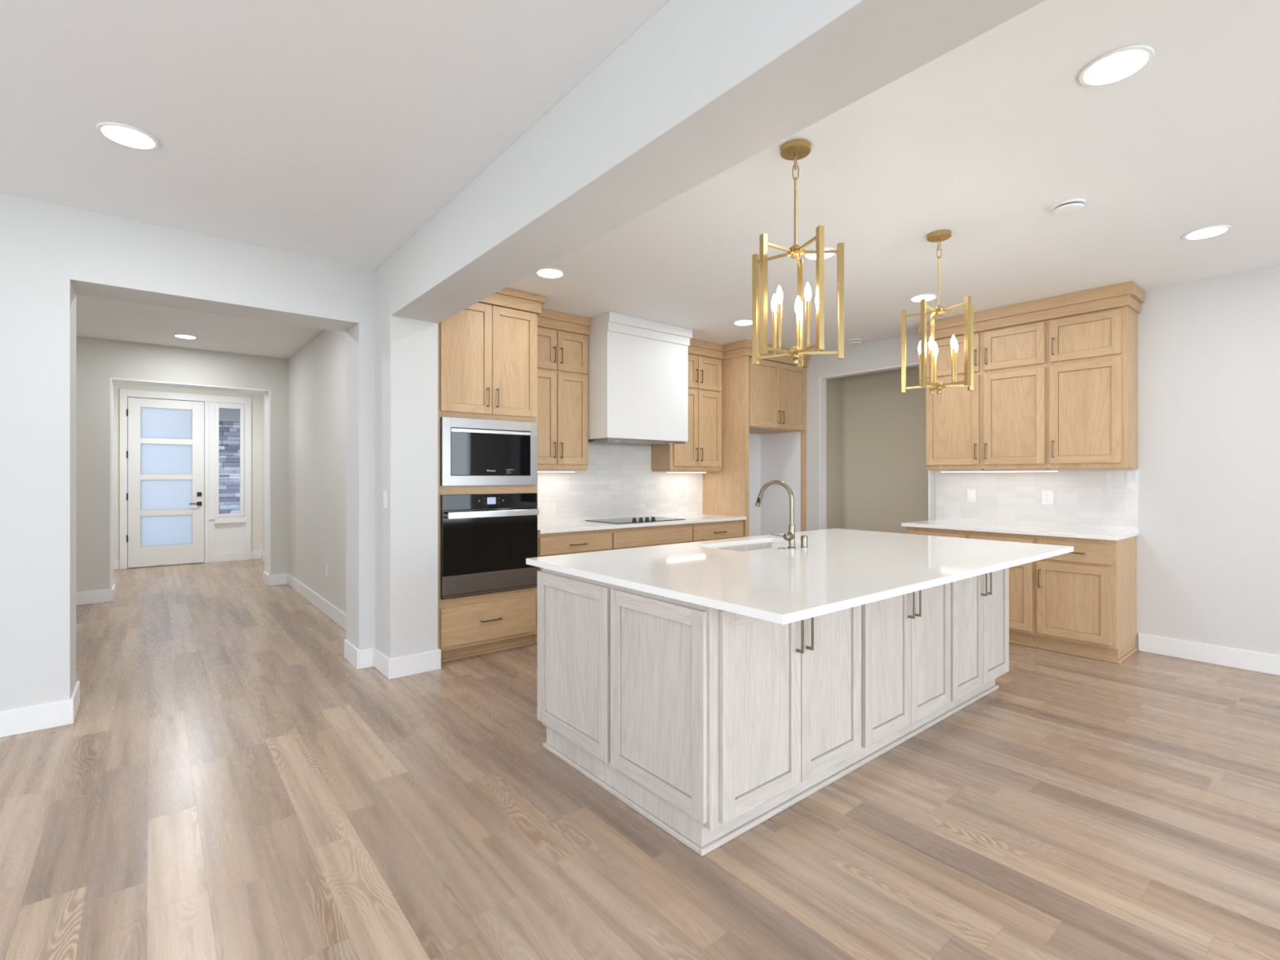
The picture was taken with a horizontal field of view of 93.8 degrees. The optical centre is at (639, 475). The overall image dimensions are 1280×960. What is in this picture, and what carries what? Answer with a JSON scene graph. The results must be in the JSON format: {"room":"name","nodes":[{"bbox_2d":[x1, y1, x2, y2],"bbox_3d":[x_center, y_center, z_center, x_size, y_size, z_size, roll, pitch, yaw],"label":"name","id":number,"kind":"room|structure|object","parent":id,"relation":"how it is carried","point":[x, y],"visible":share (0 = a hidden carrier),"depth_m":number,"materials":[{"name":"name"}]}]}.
{"room":"kitchen","nodes":[
{"label":"kitchen","id":0,"kind":"room"},
{"bbox_2d":[75,335,288,591],"bbox_3d":[-5.434,-0.057,6.769,3.050,2.790,0.360,0,0,-39],"label":"wall","id":1,"kind":"structure","parent":0,"point":[98,360],"depth_m":6.42,"materials":[{"name":"white paint"}]},
{"bbox_2d":[109,377,270,589],"bbox_3d":[-5.186,0.145,6.972,1.468,2.386,0.364,0,0,-39],"label":"trim","id":2,"kind":"structure","parent":1,"relation":"attached to","point":[117,380],"depth_m":6.97,"materials":[{"name":"white paint"}]},
{"bbox_2d":[0,192,374,711],"bbox_3d":[-3.817,-0.057,2.854,4.900,2.790,0.350,0,0,-39],"label":"wall","id":3,"kind":"structure","parent":0,"point":[51,254],"depth_m":3.23,"materials":[{"name":"white paint"}]},
{"bbox_2d":[0,639,373,737],"bbox_3d":[-3.852,1.270,2.825,4.809,0.135,0.380,0,0,-39],"label":"baseboard","id":4,"kind":"structure","parent":3,"relation":"attached to","point":[17,721],"depth_m":3.17,"materials":[{"name":"white paint"}]},
{"bbox_2d":[113,382,262,559],"bbox_3d":[-7.028,-0.057,9.076,2.200,2.790,0.150,0,0,-39],"label":"wall","id":5,"kind":"structure","parent":0,"point":[256,398],"depth_m":9.38,"materials":[{"name":"white paint"}]},
{"bbox_2d":[126,396,204,568],"bbox_3d":[-7.076,0.088,8.976,1.000,2.540,0.239,0,0,-39],"label":"door","id":6,"kind":"structure","parent":5,"relation":"in","point":[166,451],"depth_m":8.92,"materials":[{"name":"white paint"}]},
{"bbox_2d":[120,388,251,568],"bbox_3d":[-6.859,0.043,9.105,1.590,2.590,0.052,0,0,-39],"label":"trim","id":7,"kind":"structure","parent":5,"relation":"attached to","point":[124,393],"depth_m":9.22,"materials":[{"name":"white paint"}]},
{"bbox_2d":[208,520,244,562],"bbox_3d":[-6.495,1.008,9.418,0.460,0.660,0.035,0,0,-39],"label":"panel","id":8,"kind":"object","parent":5,"relation":"attached to","point":[226,540],"depth_m":9.40,"materials":[{"name":"white paint"}]},
{"bbox_2d":[208,401,246,523],"bbox_3d":[-6.485,-0.204,9.422,0.480,1.885,0.100,0,0,-39],"label":"window","id":9,"kind":"structure","parent":5,"relation":"in","point":[214,407],"depth_m":9.31,"materials":[{"name":"white paint"}]},
{"bbox_2d":[218,408,239,422],"bbox_3d":[-6.404,-1.162,10.722,2.750,0.400,1.590,0,0,-39],"label":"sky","id":10,"kind":"structure","parent":0,"point":[224,415],"depth_m":10.56,"materials":[{"name":"grey paint"}]},
{"bbox_2d":[262,394,264,551],"bbox_3d":[-5.327,-0.057,8.826,0.120,2.790,2.690,0,0,-39],"label":"wall","id":11,"kind":"structure","parent":0,"point":[263,395],"depth_m":9.62,"materials":[{"name":"white paint"}]},
{"bbox_2d":[288,328,346,613],"bbox_3d":[-3.131,-0.057,6.029,0.140,2.790,3.700,0,0,-39],"label":"wall","id":12,"kind":"structure","parent":0,"point":[317,371],"depth_m":6.11,"materials":[{"name":"white paint"}]},
{"bbox_2d":[75,550,346,630],"bbox_3d":[-5.087,1.270,6.304,2.700,0.135,6.600,0,0,-39],"label":"baseboard","id":13,"kind":"structure","parent":12,"relation":"attached to","point":[104,595],"depth_m":6.32,"materials":[{"name":"white paint"}]},
{"bbox_2d":[324,563,327,576],"bbox_3d":[-3.043,0.908,5.804,0.008,0.118,0.074,0,0,-39],"label":"wall outlet","id":14,"kind":"object","parent":12,"relation":"attached to","point":[326,564],"visible":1,"depth_m":5.79,"materials":[{"name":"white plastic"}]},
{"bbox_2d":[0,0,669,358],"bbox_3d":[-3.523,-1.512,2.416,5.200,0.120,15.000,0,0,-39],"label":"ceiling","id":15,"kind":"structure","parent":0,"point":[335,131],"depth_m":2.36,"materials":[{"name":"white paint"}]},
{"bbox_2d":[96,121,159,150],"bbox_3d":[-2.183,-1.447,2.556,0.206,0.008,0.206,0,0,-39],"label":"recessed light","id":16,"kind":"object","parent":15,"relation":"in","point":[124,135],"visible":1,"depth_m":2.54,"materials":[{"name":"white plastic"}]},
{"bbox_2d":[173,333,197,338],"bbox_3d":[-4.720,-1.447,6.216,0.206,0.008,0.206,0,0,-39],"label":"recessed light","id":17,"kind":"object","parent":15,"relation":"in","point":[180,335],"visible":1,"depth_m":6.21,"materials":[{"name":"white plastic"}]},
{"bbox_2d":[374,256,438,658],"bbox_3d":[-1.730,-0.057,4.303,0.319,2.790,0.657,0,0,-39],"label":"wall column","id":18,"kind":"structure","parent":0,"point":[406,349],"depth_m":4.05,"materials":[{"name":"white paint"}]},
{"bbox_2d":[383,490,387,508],"bbox_3d":[-1.714,0.158,4.024,0.010,0.118,0.074,0,0,-39],"label":"light switch","id":19,"kind":"object","parent":18,"relation":"attached to","point":[385,492],"visible":1,"depth_m":4.01,"materials":[{"name":"white plastic"}]},
{"bbox_2d":[373,646,440,679],"bbox_3d":[-1.628,1.270,4.179,0.349,0.135,0.367,0,0,-39],"label":"baseboard","id":20,"kind":"structure","parent":18,"relation":"attached to","point":[411,664],"depth_m":4.04,"materials":[{"name":"white paint"}]},
{"bbox_2d":[0,558,1279,959],"bbox_3d":[-1.230,1.398,4.192,11.000,0.120,14.850,0,0,-39],"label":"floor","id":21,"kind":"structure","parent":0,"point":[224,783],"depth_m":2.31,"materials":[{"name":"brown wood"}]},
{"bbox_2d":[438,287,546,662],"bbox_3d":[-1.268,-0.035,4.679,0.834,2.746,0.661,0,0,-39],"label":"tall cabinet","id":22,"kind":"object","parent":21,"relation":"on","point":[488,349],"visible":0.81,"depth_m":4.43,"materials":[{"name":"brown wood"}]},
{"bbox_2d":[440,417,537,485],"bbox_3d":[-1.211,-0.173,4.582,0.757,0.486,0.370,0,0,-39],"label":"microwave","id":23,"kind":"object","parent":22,"relation":"in","point":[474,451],"visible":1,"depth_m":4.41,"materials":[{"name":"silver metal"}]},
{"bbox_2d":[440,493,538,599],"bbox_3d":[-1.242,0.500,4.614,0.756,0.735,0.582,0,0,-39],"label":"wall oven","id":24,"kind":"object","parent":22,"relation":"in","point":[486,540],"visible":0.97,"depth_m":4.40,"materials":[{"name":"black glass"}]},
{"bbox_2d":[533,528,612,643],"bbox_3d":[-0.697,0.896,5.150,0.722,0.884,0.652,0,0,-39],"label":"base cabinet","id":25,"kind":"object","parent":21,"relation":"on","point":[584,541],"visible":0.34,"depth_m":4.90,"materials":[{"name":"brown wood"}]},
{"bbox_2d":[611,523,692,550],"bbox_3d":[-0.046,0.896,5.682,0.958,0.884,0.652,0,0,-39],"label":"base cabinet","id":26,"kind":"object","parent":21,"relation":"on","point":[643,536],"visible":0.09,"depth_m":5.43,"materials":[{"name":"brown wood"}]},
{"bbox_2d":[537,513,746,533],"bbox_3d":[-0.039,0.438,5.695,2.429,0.030,0.645,0,0,-39],"label":"countertop","id":27,"kind":"structure","parent":26,"relation":"on","point":[571,526],"depth_m":5.37,"materials":[{"name":"white stone"}]},
{"bbox_2d":[585,515,683,524],"bbox_3d":[-0.038,0.405,5.744,0.830,0.036,0.495,0,0,-39],"label":"cooktop","id":28,"kind":"object","parent":27,"relation":"in","point":[638,519],"visible":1,"depth_m":5.62,"materials":[{"name":"black glass"}]},
{"bbox_2d":[691,520,743,542],"bbox_3d":[0.615,0.896,6.222,0.750,0.884,0.652,0,0,-39],"label":"drawer","id":29,"kind":"object","parent":21,"relation":"on","point":[702,531],"visible":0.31,"depth_m":5.98,"materials":[{"name":"brown wood"}]},
{"bbox_2d":[702,339,809,537],"bbox_3d":[1.312,-0.035,6.782,1.110,2.746,0.667,0,0,-39],"label":"tall cabinet","id":30,"kind":"object","parent":21,"relation":"on","point":[770,396],"visible":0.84,"depth_m":6.44,"materials":[{"name":"brown wood"}]},
{"bbox_2d":[749,431,800,536],"bbox_3d":[1.302,0.413,6.823,0.947,1.849,0.596,0,0,-39],"label":"wall","id":31,"kind":"structure","parent":30,"relation":"attached to","point":[772,456],"depth_m":7.17,"materials":[{"name":"white paint"}]},
{"bbox_2d":[537,542,1008,856],"bbox_3d":[0.916,0.896,3.364,2.694,0.884,1.230,0,0,-39],"label":"base cabinet","id":32,"kind":"object","parent":21,"relation":"on","point":[708,723],"visible":0.68,"depth_m":2.48,"materials":[{"name":"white wood"}]},
{"bbox_2d":[525,528,1073,624],"bbox_3d":[1.008,0.438,3.335,2.798,0.030,1.620,0,0,-39],"label":"countertop","id":33,"kind":"structure","parent":32,"relation":"on","point":[839,569],"depth_m":2.76,"materials":[{"name":"white stone"}]},
{"bbox_2d":[714,542,788,548],"bbox_3d":[0.727,0.562,3.725,0.744,0.217,0.404,0,0,-39],"label":"sink","id":34,"kind":"object","parent":33,"relation":"in","point":[773,544],"visible":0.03,"depth_m":4.05,"materials":[{"name":"white ceramic"}]},
{"bbox_2d":[755,480,796,548],"bbox_3d":[0.787,0.224,3.544,0.260,0.398,0.111,0,0,34],"label":"faucet","id":35,"kind":"object","parent":33,"relation":"on","point":[790,535],"visible":1,"depth_m":3.50,"materials":[{"name":"silver metal"}]},
{"bbox_2d":[800,535,808,547],"bbox_3d":[0.973,0.389,3.546,0.045,0.069,0.045,0,0,-39],"label":"air gap cap","id":36,"kind":"object","parent":33,"relation":"on","point":[803,538],"visible":1,"depth_m":3.53,"materials":[{"name":"silver metal"}]},
{"bbox_2d":[906,526,968,538],"bbox_3d":[2.777,0.896,5.369,0.629,0.884,0.528,0,0,-39],"label":"base cabinet","id":37,"kind":"object","parent":21,"relation":"on","point":[909,530],"visible":0.05,"depth_m":5.18,"materials":[{"name":"brown wood"}]},
{"bbox_2d":[968,530,1038,648],"bbox_3d":[3.098,0.896,4.976,0.629,0.884,0.489,0,0,-39],"label":"base cabinet","id":38,"kind":"object","parent":21,"relation":"on","point":[1021,577],"visible":0.21,"depth_m":4.70,"materials":[{"name":"brown wood"}]},
{"bbox_2d":[1035,535,1137,663],"bbox_3d":[3.414,0.896,4.589,0.629,0.884,0.510,0,0,-39],"label":"base cabinet","id":39,"kind":"object","parent":21,"relation":"on","point":[1086,597],"visible":0.84,"depth_m":4.40,"materials":[{"name":"brown wood"}]},
{"bbox_2d":[901,520,1138,540],"bbox_3d":[3.089,0.438,4.992,0.622,0.030,1.558,0,0,-39],"label":"countertop","id":40,"kind":"structure","parent":39,"relation":"on","point":[1072,532],"depth_m":4.77,"materials":[{"name":"white stone"}]},
{"bbox_2d":[391,0,1045,323],"bbox_3d":[0.787,-1.254,1.223,0.319,0.395,7.298,0,0,-39],"label":"beam","id":41,"kind":"structure","parent":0,"point":[701,88],"depth_m":1.93,"materials":[{"name":"white paint"}]},
{"bbox_2d":[826,377,842,528],"bbox_3d":[2.214,-0.057,7.152,0.520,2.790,0.125,0,0,-39],"label":"wall","id":42,"kind":"structure","parent":0,"point":[833,386],"depth_m":7.17,"materials":[{"name":"beige paint"}]},
{"bbox_2d":[842,366,928,533],"bbox_3d":[3.055,-0.057,6.629,0.120,2.790,2.000,0,0,-39],"label":"wall","id":43,"kind":"structure","parent":0,"point":[885,473],"depth_m":6.87,"materials":[{"name":"beige paint"}]},
{"bbox_2d":[506,0,1279,351],"bbox_3d":[2.855,-1.490,3.302,5.800,0.163,8.300,0,0,-39],"label":"ceiling","id":44,"kind":"structure","parent":0,"point":[979,142],"depth_m":2.95,"materials":[{"name":"white paint"}]},
{"bbox_2d":[534,267,564,278],"bbox_3d":[-0.624,-1.404,4.149,0.206,0.008,0.206,0,0,-39],"label":"recessed light","id":45,"kind":"object","parent":44,"relation":"in","point":[548,273],"visible":0.95,"depth_m":4.13,"materials":[{"name":"white plastic"}]},
{"bbox_2d":[733,319,751,325],"bbox_3d":[0.954,-1.404,5.483,0.206,0.008,0.206,0,0,-39],"label":"recessed light","id":46,"kind":"object","parent":44,"relation":"in","point":[743,322],"visible":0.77,"depth_m":5.47,"materials":[{"name":"white plastic"}]},
{"bbox_2d":[751,138,844,367],"bbox_3d":[0.655,-0.943,2.563,0.382,0.931,0.389,0,0,-39],"label":"pendant light","id":47,"kind":"object","parent":44,"relation":"hanging from","point":[799,148],"visible":1,"depth_m":2.54,"materials":[{"name":"gold metal"}]},
{"bbox_2d":[803,247,836,260],"bbox_3d":[1.139,-1.404,3.788,0.206,0.008,0.206,0,0,-39],"label":"recessed light","id":48,"kind":"object","parent":44,"relation":"in","point":[809,256],"visible":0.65,"depth_m":3.80,"materials":[{"name":"white plastic"}]},
{"bbox_2d":[847,338,862,344],"bbox_3d":[2.232,-1.390,6.214,0.148,0.036,0.148,0,0,-39],"label":"smoke detector","id":49,"kind":"object","parent":44,"relation":"attached to","point":[854,341],"visible":1,"depth_m":6.17,"materials":[{"name":"white plastic"}]},
{"bbox_2d":[909,293,937,302],"bbox_3d":[2.237,-1.404,4.726,0.206,0.008,0.206,0,0,-39],"label":"recessed light","id":50,"kind":"object","parent":44,"relation":"in","point":[928,297],"visible":0.94,"depth_m":4.70,"materials":[{"name":"white plastic"}]},
{"bbox_2d":[901,229,973,395],"bbox_3d":[1.729,-0.943,3.477,0.372,0.931,0.391,0,0,-39],"label":"pendant light","id":51,"kind":"object","parent":44,"relation":"hanging from","point":[937,236],"visible":1,"depth_m":3.45,"materials":[{"name":"gold metal"}]},
{"bbox_2d":[1051,198,1085,215],"bbox_3d":[2.225,-1.390,3.109,0.148,0.036,0.148,0,0,-39],"label":"smoke detector","id":52,"kind":"object","parent":44,"relation":"attached to","point":[1069,206],"visible":1,"depth_m":3.08,"materials":[{"name":"white plastic"}]},
{"bbox_2d":[1056,201,1081,208],"bbox_3d":[2.225,-1.392,3.109,0.120,0.008,0.120,0,0,-39],"label":"vent","id":53,"kind":"object","parent":52,"relation":"attached to","point":[1061,204],"depth_m":3.06,"materials":[{"name":"white plastic"}]},
{"bbox_2d":[1078,44,1154,86],"bbox_3d":[1.633,-1.404,2.057,0.206,0.008,0.206,0,0,-39],"label":"recessed light","id":54,"kind":"object","parent":44,"relation":"in","point":[1121,64],"visible":1,"depth_m":2.04,"materials":[{"name":"white plastic"}]},
{"bbox_2d":[1182,224,1231,239],"bbox_3d":[3.272,-1.404,3.457,0.206,0.008,0.206,0,0,-39],"label":"recessed light","id":55,"kind":"object","parent":44,"relation":"in","point":[1214,230],"visible":1,"depth_m":3.44,"materials":[{"name":"white plastic"}]},
{"bbox_2d":[804,266,1279,655],"bbox_3d":[4.067,-0.057,4.331,0.180,2.790,7.960,0,0,-39],"label":"wall","id":56,"kind":"structure","parent":0,"point":[1208,539],"depth_m":4.30,"materials":[{"name":"white paint"}]},
{"bbox_2d":[819,362,929,529],"bbox_3d":[2.470,0.110,6.338,0.121,2.456,1.242,0,0,-39],"label":"trim","id":57,"kind":"structure","parent":56,"relation":"attached to","point":[822,380],"depth_m":6.79,"materials":[{"name":"white paint"}]},
{"bbox_2d":[925,331,983,471],"bbox_3d":[2.899,-0.656,5.429,0.364,1.212,0.480,0,0,-39],"label":"upper cabinet","id":58,"kind":"object","parent":56,"relation":"attached to","point":[953,416],"visible":0.52,"depth_m":5.33,"materials":[{"name":"brown wood"}]},
{"bbox_2d":[966,488,975,502],"bbox_3d":[3.049,0.182,5.513,0.010,0.118,0.074,0,0,-39],"label":"electrical outlet","id":59,"kind":"object","parent":56,"relation":"attached to","point":[971,493],"visible":1,"depth_m":5.51,"materials":[{"name":"white plastic"}]},
{"bbox_2d":[982,320,1052,470],"bbox_3d":[3.205,-0.656,5.055,0.364,1.212,0.487,0,0,-39],"label":"upper cabinet","id":60,"kind":"object","parent":56,"relation":"attached to","point":[1015,358],"visible":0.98,"depth_m":4.95,"materials":[{"name":"brown wood"}]},
{"bbox_2d":[940,470,1058,472],"bbox_3d":[3.104,-0.042,5.229,0.025,0.013,0.930,0,0,-39],"label":"light","id":61,"kind":"object","parent":60,"relation":"attached to","point":[977,470],"visible":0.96,"depth_m":5.14,"materials":[{"name":"white plastic"}]},
{"bbox_2d":[935,467,1138,531],"bbox_3d":[3.335,0.180,5.180,0.010,0.485,1.530,0,0,-39],"label":"backsplash","id":62,"kind":"structure","parent":56,"relation":"attached to","point":[1092,499],"depth_m":5.07,"materials":[{"name":"tile"}]},
{"bbox_2d":[1041,490,1053,504],"bbox_3d":[3.433,0.182,5.045,0.008,0.118,0.085,0,0,-39],"label":"wall outlet","id":63,"kind":"object","parent":56,"relation":"attached to","point":[1046,495],"visible":1,"depth_m":5.04,"materials":[{"name":"white plastic"}]},
{"bbox_2d":[1044,497,1049,502],"bbox_3d":[3.430,0.202,5.044,0.002,0.030,0.034,0,0,-39],"label":"socket","id":64,"kind":"object","parent":63,"relation":"attached to","point":[1046,500],"depth_m":5.04,"materials":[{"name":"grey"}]},
{"bbox_2d":[1048,306,1137,470],"bbox_3d":[3.518,-0.656,4.671,0.364,1.212,0.503,0,0,-39],"label":"upper cabinet","id":65,"kind":"object","parent":56,"relation":"attached to","point":[1093,357],"visible":1,"depth_m":4.55,"materials":[{"name":"brown wood"}]},
{"bbox_2d":[918,280,1144,341],"bbox_3d":[3.208,-1.327,5.043,0.374,0.162,1.554,0,0,-39],"label":"crown molding","id":66,"kind":"structure","parent":65,"relation":"attached to","point":[1128,294],"depth_m":4.74,"materials":[{"name":"brown wood"}]},
{"bbox_2d":[1137,633,1279,675],"bbox_3d":[5.189,1.270,2.907,0.015,0.135,4.336,0,0,-39],"label":"baseboard","id":67,"kind":"structure","parent":56,"relation":"attached to","point":[1255,661],"depth_m":4.27,"materials":[{"name":"white paint"}]},
{"bbox_3d":[-8.012,1.428,10.596,7.000,0.100,3.450,0,0,-39],"label":"floor","id":68,"kind":"structure","parent":0,"visible":0},
{"bbox_2d":[218,421,239,514],"bbox_3d":[-6.957,0.208,11.058,1.976,2.336,0.370,0,0,-39],"label":"stone pier","id":69,"kind":"object","parent":68,"relation":"on","point":[228,432],"visible":0.14,"depth_m":10.60,"materials":[{"name":"grey stone"}]},
{"bbox_3d":[-0.175,-0.057,6.094,4.520,2.790,0.140,0,0,-39],"label":"wall","id":70,"kind":"structure","parent":0,"visible":0},
{"bbox_2d":[537,308,591,471],"bbox_3d":[-0.791,-0.728,5.267,0.636,1.360,0.352,0,0,-39],"label":"upper cabinet","id":71,"kind":"object","parent":70,"relation":"attached to","point":[562,337],"visible":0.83,"depth_m":5.18,"materials":[{"name":"brown wood"}]},
{"bbox_2d":[537,470,575,471],"bbox_3d":[-0.808,-0.042,5.296,0.550,0.013,0.025,0,0,-39],"label":"light","id":72,"kind":"object","parent":71,"relation":"attached to","point":[538,470],"visible":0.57,"depth_m":5.30,"materials":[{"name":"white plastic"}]},
{"bbox_2d":[537,443,702,523],"bbox_3d":[-0.242,0.030,5.943,2.432,0.785,0.010,0,0,-39],"label":"backsplash","id":73,"kind":"structure","parent":70,"relation":"attached to","point":[619,481],"depth_m":5.95,"materials":[{"name":"tile"}]},
{"bbox_2d":[587,311,692,445],"bbox_3d":[-0.075,-0.857,5.677,0.988,1.103,0.622,0,0,-39],"label":"range hood","id":74,"kind":"object","parent":70,"relation":"attached to","point":[637,368],"visible":0.94,"depth_m":5.37,"materials":[{"name":"white paint"}]},
{"bbox_2d":[683,488,688,498],"bbox_3d":[0.505,0.193,6.541,0.074,0.118,0.008,0,0,-39],"label":"wall outlet","id":75,"kind":"object","parent":70,"relation":"attached to","point":[686,491],"visible":1,"depth_m":6.54,"materials":[{"name":"white plastic"}]},
{"bbox_2d":[651,337,723,471],"bbox_3d":[0.516,-0.728,6.335,0.756,1.360,0.352,0,0,-39],"label":"upper cabinet","id":76,"kind":"object","parent":70,"relation":"attached to","point":[702,452],"visible":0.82,"depth_m":6.25,"materials":[{"name":"brown wood"}]},
{"bbox_2d":[665,471,706,472],"bbox_3d":[0.496,-0.042,6.362,0.580,0.013,0.025,0,0,-39],"label":"light","id":77,"kind":"object","parent":76,"relation":"attached to","point":[665,471],"visible":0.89,"depth_m":6.28,"materials":[{"name":"white plastic"}]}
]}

